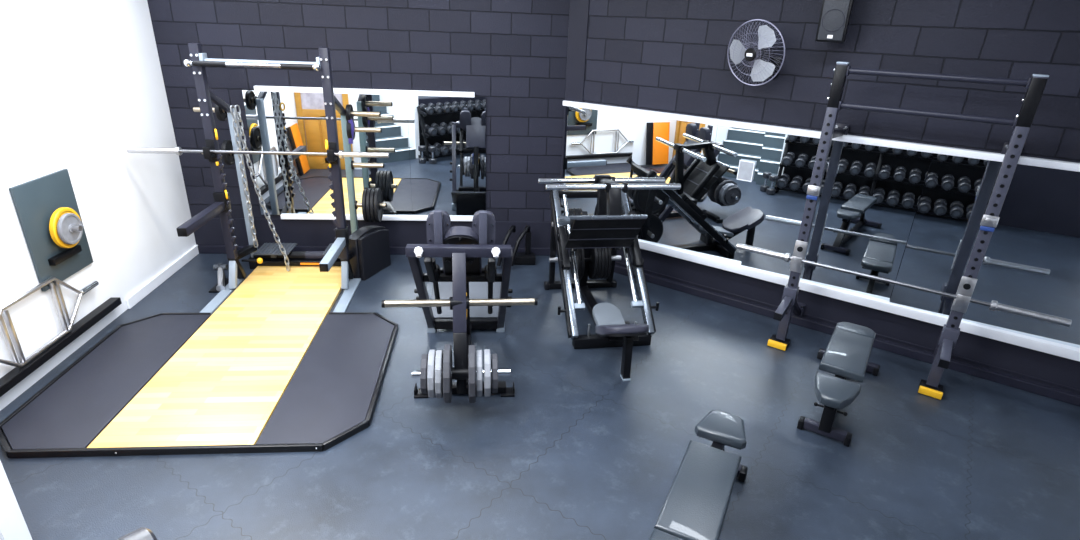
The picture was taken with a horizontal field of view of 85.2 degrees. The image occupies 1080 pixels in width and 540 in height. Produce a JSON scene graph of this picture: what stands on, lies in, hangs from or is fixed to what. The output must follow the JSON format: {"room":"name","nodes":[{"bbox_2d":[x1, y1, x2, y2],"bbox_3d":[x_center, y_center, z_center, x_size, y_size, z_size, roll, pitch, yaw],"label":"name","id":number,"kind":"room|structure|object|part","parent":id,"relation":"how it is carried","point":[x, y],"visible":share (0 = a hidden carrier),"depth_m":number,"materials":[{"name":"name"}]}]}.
{"room":"gym","nodes":[
{"label":"gym","id":0,"kind":"room"},
{"bbox_2d":[0,461,31,539],"bbox_3d":[-2.901,-0.101,2.095,1.100,3.300,0.120,0,23,-5],"label":"wall","id":1,"kind":"structure","parent":0,"point":[13,526],"depth_m":2.66,"materials":[{"name":"white paint"}]},
{"bbox_2d":[0,0,195,410],"bbox_3d":[-3.600,-0.909,3.937,0.120,3.300,4.100,0,23,-5],"label":"wall","id":2,"kind":"structure","parent":0,"point":[82,83],"depth_m":4.68,"materials":[{"name":"white paint"}]},
{"bbox_2d":[9,169,92,291],"bbox_3d":[-3.480,-0.303,4.315,0.182,0.760,0.560,0,23,-5],"label":"board","id":3,"kind":"object","parent":2,"relation":"attached to","point":[35,201],"visible":0.91,"depth_m":4.22,"materials":[{"name":"metal"}]},
{"bbox_2d":[49,207,80,247],"bbox_3d":[-3.496,-0.311,4.332,0.035,0.299,0.299,0,23,-5],"label":"weight plate","id":4,"kind":"object","parent":3,"relation":"on","point":[59,212],"visible":0.55,"depth_m":4.23,"materials":[{"name":"yellow plastic"}]},
{"bbox_2d":[48,245,81,265],"bbox_3d":[-3.535,-0.112,4.370,0.050,0.050,0.300,0,23,-5],"label":"shelf","id":5,"kind":"object","parent":3,"relation":"attached to","point":[61,255],"depth_m":4.33,"materials":[{"name":"black metal"}]},
{"bbox_2d":[57,213,82,243],"bbox_3d":[-3.454,-0.303,4.317,0.030,0.229,0.229,0,23,-5],"label":"weight plate","id":6,"kind":"object","parent":3,"relation":"on","point":[66,221],"visible":0.98,"depth_m":4.29,"materials":[{"name":"grey metal"}]},
{"bbox_2d":[0,297,121,396],"bbox_3d":[-3.536,0.551,4.293,0.080,0.060,1.500,0,23,-5],"label":"trim","id":7,"kind":"structure","parent":2,"relation":"attached to","point":[16,375],"depth_m":4.27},
{"bbox_2d":[0,276,98,367],"bbox_3d":[-3.513,0.353,4.101,0.048,0.451,1.320,0,23,-5],"label":"bar","id":8,"kind":"object","parent":7,"relation":"on","point":[57,300],"visible":1,"depth_m":4.16,"materials":[{"name":"metal"}]},
{"bbox_3d":[-3.494,0.453,3.879,0.030,0.390,0.070,0,23,-5],"label":"handle","id":9,"kind":"part","parent":8,"relation":"part of","materials":[{"name":"metal"}]},
{"bbox_3d":[-3.533,0.262,4.328,0.030,0.390,0.070,0,23,-5],"label":"handle","id":10,"kind":"part","parent":8,"relation":"part of","materials":[{"name":"metal"}]},
{"bbox_2d":[125,245,198,308],"bbox_3d":[-3.693,0.035,5.804,0.022,0.100,1.360,0,23,-5],"label":"baseboard","id":11,"kind":"structure","parent":2,"relation":"attached to","point":[138,295],"depth_m":5.68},
{"bbox_2d":[147,0,569,254],"bbox_3d":[-1.762,-1.728,6.046,4.100,3.300,0.120,0,23,-5],"label":"wall","id":12,"kind":"structure","parent":0,"point":[512,54],"depth_m":5.84,"materials":[{"name":"black brick"}]},
{"bbox_2d":[242,86,485,220],"bbox_3d":[-1.780,-1.188,6.176,2.408,1.377,0.058,0,23,-5],"label":"wall mirror","id":13,"kind":"object","parent":12,"relation":"attached to","point":[435,141],"visible":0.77,"depth_m":6.15,"materials":[{"name":"clear glass"}]},
{"bbox_3d":[-2.180,-1.189,6.146,1.606,1.290,0.008,0,23,-5],"label":"mirror pane","id":14,"kind":"part","parent":13,"relation":"part of","materials":[{"name":"clear glass"}]},
{"bbox_3d":[-0.980,-1.185,6.250,0.798,1.290,0.008,0,23,-5],"label":"mirror pane","id":15,"kind":"part","parent":13,"relation":"part of","materials":[{"name":"clear glass"}]},
{"bbox_2d":[194,218,550,247],"bbox_3d":[-1.791,-0.366,6.550,3.940,0.400,0.016,0,23,-5],"label":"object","id":16,"kind":"structure","parent":12,"relation":"attached to","point":[303,232],"depth_m":6.48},
{"bbox_2d":[198,245,549,255],"bbox_3d":[-1.796,-0.218,6.598,3.940,0.090,0.030,0,23,-5],"label":"baseboard","id":17,"kind":"structure","parent":12,"relation":"attached to","point":[203,249],"depth_m":6.51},
{"bbox_2d":[0,254,1079,539],"bbox_3d":[1.190,0.732,4.883,13.000,0.100,14.000,0,23,-5],"label":"floor","id":18,"kind":"structure","parent":0,"point":[580,451],"depth_m":3.70,"materials":[{"name":"rubber"}]},
{"bbox_2d":[0,266,397,457],"bbox_3d":[-2.340,0.519,4.860,2.270,0.047,2.932,0,23,-5],"label":"platform","id":19,"kind":"object","parent":18,"relation":"on","point":[272,369],"visible":0.97,"depth_m":4.17,"materials":[{"name":"black rubber"}]},
{"bbox_2d":[209,263,228,292],"bbox_3d":[-3.090,0.069,5.668,0.162,0.190,0.341,-2,23,-11],"label":"landmine pivot","id":20,"kind":"object","parent":18,"relation":"on","point":[223,281],"visible":0.91,"depth_m":5.66,"materials":[{"name":"metal"}]},
{"bbox_2d":[176,43,386,314],"bbox_3d":[-2.342,-0.865,5.352,1.722,2.210,1.563,-2,23,-9],"label":"rack","id":21,"kind":"object","parent":18,"relation":"on","point":[337,253],"visible":0.92,"depth_m":5.39,"materials":[{"name":"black metal"}]},
{"bbox_3d":[-2.872,-0.448,5.009,0.075,0.075,0.750,0,23,-5],"label":"spotter arm","id":22,"kind":"part","parent":21,"relation":"part of"},
{"bbox_2d":[214,99,227,120],"bbox_3d":[-3.003,-1.506,5.532,0.040,0.199,0.199,0,23,-5],"label":"weight plate","id":23,"kind":"object","parent":21,"relation":"on","point":[220,115],"visible":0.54,"depth_m":5.49,"materials":[{"name":"black rubber"}]},
{"bbox_2d":[221,140,234,164],"bbox_3d":[-3.018,-1.138,5.688,0.040,0.239,0.239,0,23,-5],"label":"weight plate","id":24,"kind":"object","parent":21,"relation":"on","point":[228,159],"visible":0.73,"depth_m":5.64,"materials":[{"name":"black rubber"}]},
{"bbox_3d":[-2.942,-0.806,5.837,0.060,1.560,0.070,0,23,-5],"label":"post","id":25,"kind":"part","parent":21,"relation":"part of","materials":[{"name":"silver metal"}]},
{"bbox_2d":[230,105,257,247],"bbox_3d":[-2.829,-0.865,5.625,0.048,1.392,0.042,-2,23,-11],"label":"chain","id":26,"kind":"object","parent":21,"relation":"hanging from","point":[233,114],"visible":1,"depth_m":5.60,"materials":[{"name":"metal"}]},
{"bbox_3d":[-2.861,-0.092,5.799,0.160,0.024,0.024,0,23,-5],"label":"knob stem","id":27,"kind":"part","parent":21,"relation":"part of","materials":[{"name":"black metal"}]},
{"bbox_2d":[127,147,388,157],"bbox_3d":[-2.444,-1.028,5.141,2.200,0.072,0.072,0,23,-5],"label":"barbell","id":28,"kind":"object","parent":21,"relation":"on","point":[178,150],"visible":1,"depth_m":5.13,"materials":[{"name":"metal"}]},
{"bbox_2d":[235,105,289,270],"bbox_3d":[-2.672,-0.753,5.691,0.319,1.637,0.057,4,23,4],"label":"chain","id":29,"kind":"object","parent":21,"relation":"hanging from","point":[243,141],"visible":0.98,"depth_m":5.67,"materials":[{"name":"metal"}]},
{"bbox_3d":[-2.760,-0.198,6.145,0.340,0.073,0.320,0,23,-5],"label":"step plate","id":30,"kind":"part","parent":21,"relation":"part of","materials":[{"name":"grey metal"}]},
{"bbox_3d":[-1.899,-1.115,5.226,0.018,0.096,0.077,-11,27,-29],"label":"pin handle","id":31,"kind":"part","parent":21,"relation":"part of","materials":[{"name":"yellow plastic"}]},
{"bbox_3d":[-2.118,-0.195,6.200,0.270,0.073,0.320,0,23,-5],"label":"step plate","id":32,"kind":"part","parent":21,"relation":"part of","materials":[{"name":"grey metal"}]},
{"bbox_3d":[-1.851,-0.151,5.266,0.075,0.075,0.670,0,23,-5],"label":"spotter arm","id":33,"kind":"part","parent":21,"relation":"part of"},
{"bbox_3d":[-1.906,-0.803,5.926,0.060,1.560,0.070,0,23,-5],"label":"post","id":34,"kind":"part","parent":21,"relation":"part of","materials":[{"name":"grey metal"}]},
{"bbox_2d":[345,104,353,120],"bbox_3d":[-1.828,-1.502,5.635,0.040,0.170,0.170,0,23,-5],"label":"weight plate","id":35,"kind":"object","parent":21,"relation":"on","point":[349,107],"visible":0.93,"depth_m":5.57,"materials":[{"name":"black rubber"}]},
{"bbox_2d":[346,119,354,139],"bbox_3d":[-1.833,-1.364,5.693,0.040,0.199,0.199,0,23,-5],"label":"weight plate","id":36,"kind":"object","parent":21,"relation":"on","point":[348,126],"visible":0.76,"depth_m":5.61,"materials":[{"name":"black rubber"}]},
{"bbox_2d":[362,188,368,221],"bbox_3d":[-1.767,-0.664,5.997,0.034,0.349,0.349,0,23,-5],"label":"weight plate","id":37,"kind":"object","parent":21,"relation":"on","point":[365,189],"visible":0.55,"depth_m":5.85,"materials":[{"name":"black rubber"}]},
{"bbox_2d":[366,188,372,221],"bbox_3d":[-1.729,-0.664,6.001,0.034,0.349,0.349,0,23,-5],"label":"weight plate","id":38,"kind":"object","parent":21,"relation":"on","point":[369,189],"visible":0.55,"depth_m":5.85,"materials":[{"name":"black rubber"}]},
{"bbox_2d":[370,188,375,221],"bbox_3d":[-1.691,-0.664,6.004,0.034,0.349,0.349,0,23,-5],"label":"weight plate","id":39,"kind":"object","parent":21,"relation":"on","point":[372,189],"visible":0.46,"depth_m":5.86,"materials":[{"name":"black rubber"}]},
{"bbox_2d":[374,188,382,221],"bbox_3d":[-1.653,-0.664,6.007,0.034,0.349,0.349,0,23,-5],"label":"weight plate","id":40,"kind":"object","parent":21,"relation":"on","point":[378,198],"visible":0.97,"depth_m":5.95,"materials":[{"name":"black rubber"}]},
{"bbox_2d":[348,226,390,280],"bbox_3d":[-1.756,-0.205,6.076,0.160,0.475,0.500,10,24,18],"label":"bin","id":41,"kind":"object","parent":18,"relation":"on","point":[369,245],"visible":0.96,"depth_m":5.95,"materials":[{"name":"black plastic"}]},
{"bbox_2d":[381,210,537,397],"bbox_3d":[-0.575,0.087,4.459,1.025,1.305,1.646,0,23,-5],"label":"machine","id":42,"kind":"object","parent":18,"relation":"on","point":[462,249],"visible":0.99,"depth_m":4.00,"materials":[{"name":"metal"}]},
{"bbox_3d":[-0.896,0.169,4.486,0.055,1.013,0.816,1,23,-3],"label":"frame leg","id":43,"kind":"part","parent":42,"relation":"part of","materials":[{"name":"black metal"}]},
{"bbox_2d":[420,354,427,393],"bbox_3d":[-0.752,0.680,3.844,0.040,0.259,0.259,0,23,-6],"label":"weight plate","id":44,"kind":"object","parent":42,"relation":"on","point":[424,358],"visible":0.69,"depth_m":3.73,"materials":[{"name":"grey metal"}]},
{"bbox_2d":[427,350,435,397],"bbox_3d":[-0.705,0.680,3.848,0.040,0.314,0.314,0,23,-6],"label":"weight plate","id":45,"kind":"object","parent":42,"relation":"on","point":[432,353],"visible":0.72,"depth_m":3.72,"materials":[{"name":"grey metal"}]},
{"bbox_3d":[-0.686,-0.260,3.972,0.055,0.295,0.050,0,23,-5],"label":"pad post","id":46,"kind":"part","parent":42,"relation":"part of","materials":[{"name":"grey metal"}]},
{"bbox_2d":[435,350,442,397],"bbox_3d":[-0.659,0.681,3.852,0.040,0.310,0.310,0,23,-6],"label":"weight plate","id":47,"kind":"object","parent":42,"relation":"on","point":[439,353],"visible":0.92,"depth_m":3.73,"materials":[{"name":"grey metal"}]},
{"bbox_2d":[443,344,451,402],"bbox_3d":[-0.606,0.681,3.857,0.044,0.382,0.382,0,23,-6],"label":"weight plate","id":48,"kind":"object","parent":42,"relation":"on","point":[447,354],"visible":0.97,"depth_m":3.71,"materials":[{"name":"grey metal"}]},
{"bbox_3d":[-0.538,0.152,3.918,0.090,0.503,0.312,-1,23,-7],"label":"lever","id":49,"kind":"part","parent":42,"relation":"part of","materials":[{"name":"black metal"}]},
{"bbox_3d":[-0.527,0.611,3.905,0.088,0.397,0.206,-2,23,-9],"label":"lever","id":50,"kind":"part","parent":42,"relation":"part of","materials":[{"name":"black metal"}]},
{"bbox_3d":[-0.579,0.225,4.412,0.590,0.964,0.683,0,23,-5],"label":"pad frame","id":51,"kind":"part","parent":42,"relation":"part of","materials":[{"name":"black metal"}]},
{"bbox_3d":[-0.579,0.648,4.627,0.600,0.098,0.995,0,23,-5],"label":"frame","id":52,"kind":"part","parent":42,"relation":"part of","materials":[{"name":"metal"}]},
{"bbox_2d":[469,345,475,402],"bbox_3d":[-0.446,0.681,3.871,0.044,0.371,0.371,0,24,-6],"label":"weight plate","id":53,"kind":"object","parent":42,"relation":"on","point":[472,348],"visible":1,"depth_m":3.71,"materials":[{"name":"grey metal"}]},
{"bbox_2d":[476,350,481,396],"bbox_3d":[-0.400,0.682,3.875,0.038,0.305,0.305,0,23,-6],"label":"weight plate","id":54,"kind":"object","parent":42,"relation":"on","point":[478,352],"visible":0.98,"depth_m":3.74,"materials":[{"name":"grey metal"}]},
{"bbox_3d":[-0.387,-0.259,3.998,0.055,0.295,0.050,0,23,-5],"label":"pad post","id":55,"kind":"part","parent":42,"relation":"part of","materials":[{"name":"black metal"}]},
{"bbox_2d":[484,349,490,396],"bbox_3d":[-0.348,0.682,3.879,0.040,0.313,0.313,0,23,-6],"label":"weight plate","id":56,"kind":"object","parent":42,"relation":"on","point":[487,359],"visible":1,"depth_m":3.75,"materials":[{"name":"grey metal"}]},
{"bbox_2d":[491,353,497,392],"bbox_3d":[-0.301,0.682,3.883,0.038,0.255,0.255,0,23,-6],"label":"weight plate","id":57,"kind":"object","parent":42,"relation":"on","point":[494,357],"visible":0.98,"depth_m":3.78,"materials":[{"name":"grey metal"}]},
{"bbox_3d":[-0.279,0.171,4.540,0.055,1.013,0.816,-1,23,-7],"label":"frame leg","id":58,"kind":"part","parent":42,"relation":"part of","materials":[{"name":"black metal"}]},
{"bbox_2d":[497,225,535,265],"bbox_3d":[-0.257,-0.262,6.390,0.430,0.436,0.329,0,23,-5],"label":"stand","id":59,"kind":"object","parent":18,"relation":"on","point":[527,257],"visible":0.7,"depth_m":6.44,"materials":[{"name":"black metal"}]},
{"bbox_3d":[-0.349,-0.276,6.366,0.079,0.397,0.376,13,25,23],"label":"handle","id":60,"kind":"part","parent":59,"relation":"part of","materials":[{"name":"black metal"}]},
{"bbox_3d":[-0.197,-0.274,6.377,0.087,0.397,0.386,14,26,26],"label":"handle","id":61,"kind":"part","parent":59,"relation":"part of","materials":[{"name":"black metal"}]},
{"bbox_2d":[538,175,680,380],"bbox_3d":[0.574,-0.092,4.958,1.120,1.315,1.807,-2,23,-9],"label":"press","id":62,"kind":"object","parent":18,"relation":"on","point":[618,229],"visible":0.99,"depth_m":4.95,"materials":[{"name":"black metal"}]},
{"bbox_3d":[0.184,0.339,4.907,0.072,0.070,0.026,-2,23,-9],"label":"safety handle","id":63,"kind":"part","parent":62,"relation":"part of","materials":[{"name":"black metal"}]},
{"bbox_3d":[0.212,-0.090,5.158,0.050,0.986,1.189,-2,23,-9],"label":"rail","id":64,"kind":"part","parent":62,"relation":"part of","materials":[{"name":"silver metal"}]},
{"bbox_2d":[564,208,572,238],"bbox_3d":[0.264,-0.432,5.516,0.032,0.299,0.299,-2,23,-9],"label":"weight plate","id":65,"kind":"object","parent":62,"relation":"on","point":[570,211],"visible":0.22,"depth_m":5.40,"materials":[{"name":"black rubber"}]},
{"bbox_3d":[0.282,-0.198,5.206,0.042,0.734,0.877,-2,23,-9],"label":"guide rod","id":66,"kind":"part","parent":62,"relation":"part of","materials":[{"name":"silver metal"}]},
{"bbox_2d":[570,208,575,222],"bbox_3d":[0.298,-0.433,5.522,0.032,0.299,0.299,-2,23,-9],"label":"weight plate","id":67,"kind":"object","parent":62,"relation":"on","point":[572,209],"visible":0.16,"depth_m":5.41,"materials":[{"name":"black rubber"}]},
{"bbox_2d":[569,249,580,278],"bbox_3d":[0.342,-0.105,5.726,0.032,0.399,0.399,-2,23,-9],"label":"weight plate","id":68,"kind":"object","parent":62,"relation":"on","point":[578,252],"visible":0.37,"depth_m":5.56,"materials":[{"name":"black rubber"}]},
{"bbox_2d":[574,208,579,215],"bbox_3d":[0.333,-0.434,5.528,0.032,0.299,0.299,-2,23,-9],"label":"weight plate","id":69,"kind":"object","parent":62,"relation":"on","point":[576,209],"visible":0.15,"depth_m":5.42,"materials":[{"name":"black rubber"}]},
{"bbox_2d":[579,249,584,279],"bbox_3d":[0.375,-0.106,5.732,0.032,0.399,0.399,-2,23,-9],"label":"weight plate","id":70,"kind":"object","parent":62,"relation":"on","point":[582,250],"visible":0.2,"depth_m":5.55,"materials":[{"name":"black rubber"}]},
{"bbox_2d":[588,248,597,278],"bbox_3d":[0.505,-0.110,5.753,0.032,0.399,0.399,-2,23,-9],"label":"weight plate","id":71,"kind":"object","parent":62,"relation":"on","point":[593,265],"visible":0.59,"depth_m":5.64,"materials":[{"name":"black rubber"}]},
{"bbox_2d":[595,248,601,278],"bbox_3d":[0.537,-0.111,5.759,0.032,0.399,0.399,-2,23,-9],"label":"weight plate","id":72,"kind":"object","parent":62,"relation":"on","point":[598,249],"visible":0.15,"depth_m":5.58,"materials":[{"name":"black rubber"}]},
{"bbox_3d":[0.560,0.119,5.085,0.660,0.824,1.723,-2,23,-9],"label":"frame","id":73,"kind":"part","parent":62,"relation":"part of","materials":[{"name":"black metal"}]},
{"bbox_2d":[598,248,604,278],"bbox_3d":[0.570,-0.112,5.764,0.032,0.399,0.399,-2,23,-9],"label":"weight plate","id":74,"kind":"object","parent":62,"relation":"on","point":[602,249],"visible":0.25,"depth_m":5.58,"materials":[{"name":"black rubber"}]},
{"bbox_2d":[601,248,607,278],"bbox_3d":[0.603,-0.113,5.769,0.032,0.399,0.399,-2,23,-9],"label":"weight plate","id":75,"kind":"object","parent":62,"relation":"on","point":[605,249],"visible":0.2,"depth_m":5.59,"materials":[{"name":"black rubber"}]},
{"bbox_2d":[604,248,611,278],"bbox_3d":[0.635,-0.114,5.775,0.032,0.399,0.399,-2,23,-9],"label":"weight plate","id":76,"kind":"object","parent":62,"relation":"on","point":[609,249],"visible":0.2,"depth_m":5.59,"materials":[{"name":"black rubber"}]},
{"bbox_3d":[0.653,0.658,4.417,0.060,0.362,0.085,-2,23,-9],"label":"leg","id":77,"kind":"part","parent":62,"relation":"part of","materials":[{"name":"black metal"}]},
{"bbox_3d":[0.765,-0.213,5.286,0.042,0.734,0.877,-2,23,-9],"label":"guide rod","id":78,"kind":"part","parent":62,"relation":"part of","materials":[{"name":"silver metal"}]},
{"bbox_3d":[0.853,-0.109,5.264,0.050,0.986,1.189,-2,23,-9],"label":"rail","id":79,"kind":"part","parent":62,"relation":"part of","materials":[{"name":"silver metal"}]},
{"bbox_3d":[0.985,0.315,5.040,0.072,0.070,0.026,-2,23,-9],"label":"safety handle","id":80,"kind":"part","parent":62,"relation":"part of","materials":[{"name":"black metal"}]},
{"bbox_2d":[649,410,747,539],"bbox_3d":[0.763,1.246,2.886,0.450,0.478,1.550,13,25,24],"label":"bench","id":81,"kind":"object","parent":18,"relation":"on","point":[695,506],"visible":1,"depth_m":2.81,"materials":[{"name":"grey leather"}]},
{"bbox_2d":[797,322,879,446],"bbox_3d":[2.129,0.764,4.155,0.450,0.478,1.435,16,27,30],"label":"bench","id":82,"kind":"object","parent":18,"relation":"on","point":[847,353],"visible":1,"depth_m":3.88,"materials":[{"name":"grey leather"}]},
{"bbox_2d":[767,62,1048,399],"bbox_3d":[2.609,-0.302,4.385,1.270,2.296,0.839,17,27,31],"label":"rig","id":83,"kind":"object","parent":18,"relation":"on","point":[1035,86],"visible":0.99,"depth_m":4.15,"materials":[{"name":"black metal"}]},
{"bbox_3d":[2.052,0.623,5.039,0.150,0.044,0.160,17,27,31],"label":"plate","id":84,"kind":"part","parent":83,"relation":"part of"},
{"bbox_3d":[1.997,0.261,4.776,0.100,0.169,0.378,17,27,31],"label":"spotter arm","id":85,"kind":"part","parent":83,"relation":"part of"},
{"bbox_3d":[2.238,0.335,5.153,0.090,0.379,0.448,17,27,31],"label":"arm","id":86,"kind":"part","parent":83,"relation":"part of","materials":[{"name":"black metal"}]},
{"bbox_3d":[2.115,-0.428,4.644,0.093,2.290,0.071,17,27,31],"label":"post","id":87,"kind":"part","parent":83,"relation":"part of","materials":[{"name":"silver metal"}]},
{"bbox_3d":[2.301,-1.050,4.578,0.110,0.130,0.451,17,27,31],"label":"wall arm","id":88,"kind":"part","parent":83,"relation":"part of","materials":[{"name":"black metal"}]},
{"bbox_2d":[736,243,1071,326],"bbox_3d":[2.567,0.072,4.405,2.200,0.072,0.072,17,27,31],"label":"barbell","id":89,"kind":"object","parent":83,"relation":"on","point":[994,305],"visible":1,"depth_m":4.24,"materials":[{"name":"metal"}]},
{"bbox_3d":[2.968,0.905,4.459,0.150,0.044,0.160,17,27,31],"label":"plate","id":90,"kind":"part","parent":83,"relation":"part of","materials":[{"name":"yellow metal"}]},
{"bbox_3d":[2.913,0.544,4.196,0.100,0.169,0.378,17,27,31],"label":"spotter arm","id":91,"kind":"part","parent":83,"relation":"part of"},
{"bbox_3d":[3.031,-0.145,4.064,0.093,2.290,0.071,17,27,31],"label":"post","id":92,"kind":"part","parent":83,"relation":"part of","materials":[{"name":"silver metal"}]},
{"bbox_3d":[3.217,-0.767,3.998,0.110,0.130,0.451,17,27,31],"label":"wall arm","id":93,"kind":"part","parent":83,"relation":"part of","materials":[{"name":"black metal"}]},
{"bbox_3d":[-0.242,1.619,1.278,2.810,0.970,0.444,17,27,31],"label":"dumbbell rack","id":94,"kind":"object","parent":18,"relation":"on","visible":0},
{"bbox_2d":[117,527,156,539],"bbox_3d":[-1.317,0.901,1.740,0.132,0.170,0.322,17,27,31],"label":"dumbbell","id":95,"kind":"object","parent":94,"relation":"on","point":[142,533],"visible":1,"depth_m":1.82,"materials":[{"name":"silver metal"}]},
{"bbox_2d":[583,0,1079,298],"bbox_3d":[2.689,-0.982,4.712,5.800,3.300,0.120,17,27,31],"label":"wall","id":96,"kind":"structure","parent":0,"point":[669,56],"depth_m":4.54,"materials":[{"name":"black brick"}]},
{"bbox_2d":[560,0,589,250],"bbox_3d":[0.346,-1.674,6.121,0.228,3.300,0.042,13,25,24],"label":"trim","id":97,"kind":"structure","parent":96,"relation":"attached to","point":[579,9],"depth_m":5.89,"materials":[{"name":"paint"}]},
{"bbox_2d":[562,100,820,285],"bbox_3d":[1.266,-0.819,5.722,2.500,1.383,0.095,17,27,31],"label":"wall mirror","id":98,"kind":"object","parent":96,"relation":"attached to","point":[713,211],"depth_m":5.54,"materials":[{"name":"clear glass"}]},
{"bbox_3d":[0.588,-1.026,6.155,0.808,1.280,0.006,16,27,30],"label":"mirror pane","id":99,"kind":"part","parent":98,"relation":"part of","materials":[{"name":"clear glass"}]},
{"bbox_3d":[1.423,-0.769,5.626,1.226,1.280,0.006,16,27,29],"label":"mirror pane","id":100,"kind":"part","parent":98,"relation":"part of","materials":[{"name":"clear glass"}]},
{"bbox_2d":[737,160,754,181],"bbox_3d":[1.839,-0.886,5.251,0.135,0.180,0.004,17,27,31],"label":"notice","id":101,"kind":"object","parent":98,"relation":"attached to","point":[746,168],"visible":1,"depth_m":5.25,"materials":[{"name":"white paper"}]},
{"bbox_2d":[727,19,784,85],"bbox_3d":[1.743,-1.756,4.755,0.434,0.506,0.329,9,24,15],"label":"wall fan","id":102,"kind":"object","parent":96,"relation":"attached to","point":[765,66],"visible":1,"depth_m":4.72,"materials":[{"name":"metal"}]},
{"bbox_3d":[1.637,-1.788,4.824,0.071,0.196,0.181,-17,30,-38],"label":"blade","id":103,"kind":"part","parent":102,"relation":"part of","materials":[{"name":"grey plastic"}]},
{"bbox_3d":[1.775,-1.773,4.762,0.191,0.136,0.130,-17,30,-38],"label":"motor","id":104,"kind":"part","parent":102,"relation":"part of","materials":[{"name":"grey metal"}]},
{"bbox_3d":[1.795,-1.604,4.731,0.191,0.174,0.017,18,28,33],"label":"blade","id":105,"kind":"part","parent":102,"relation":"part of","materials":[{"name":"grey plastic"}]},
{"bbox_3d":[1.779,-1.824,4.607,0.017,0.184,0.189,-11,26,-29],"label":"blade","id":106,"kind":"part","parent":102,"relation":"part of","materials":[{"name":"grey plastic"}]},
{"bbox_2d":[815,0,853,42],"bbox_3d":[2.237,-1.959,4.382,0.200,0.481,0.320,17,27,31],"label":"wall speaker","id":107,"kind":"object","parent":96,"relation":"attached to","point":[835,15],"visible":1,"depth_m":4.31},
{"bbox_2d":[614,262,1079,406],"bbox_3d":[2.658,0.534,5.208,5.560,0.121,0.051,17,27,31],"label":"baseboard","id":108,"kind":"structure","parent":96,"relation":"attached to","point":[1015,382],"depth_m":4.96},
{"bbox_2d":[615,247,1079,394],"bbox_3d":[2.675,0.417,5.178,5.600,0.360,0.025,17,27,31],"label":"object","id":109,"kind":"structure","parent":96,"relation":"attached to","point":[1026,361],"depth_m":5.00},
{"bbox_2d":[798,135,1004,325],"bbox_3d":[2.822,-0.339,4.735,1.124,1.383,0.095,17,27,31],"label":"wall mirror","id":110,"kind":"object","parent":96,"relation":"attached to","point":[871,190],"depth_m":4.70,"materials":[{"name":"clear glass"}]},
{"bbox_3d":[2.433,-0.457,4.986,1.238,1.280,0.006,16,27,29],"label":"mirror pane","id":111,"kind":"part","parent":110,"relation":"part of","materials":[{"name":"clear glass"}]},
{"bbox_2d":[959,156,1079,361],"bbox_3d":[3.654,-0.081,4.207,0.742,1.382,0.095,17,27,31],"label":"wall mirror","id":112,"kind":"object","parent":96,"relation":"attached to","point":[1031,261],"depth_m":4.26,"materials":[{"name":"clear glass"}]},
{"bbox_3d":[3.451,-0.142,4.340,1.246,1.280,0.007,16,27,29],"label":"mirror pane","id":113,"kind":"part","parent":112,"relation":"part of","materials":[{"name":"clear mirror"}]}
]}

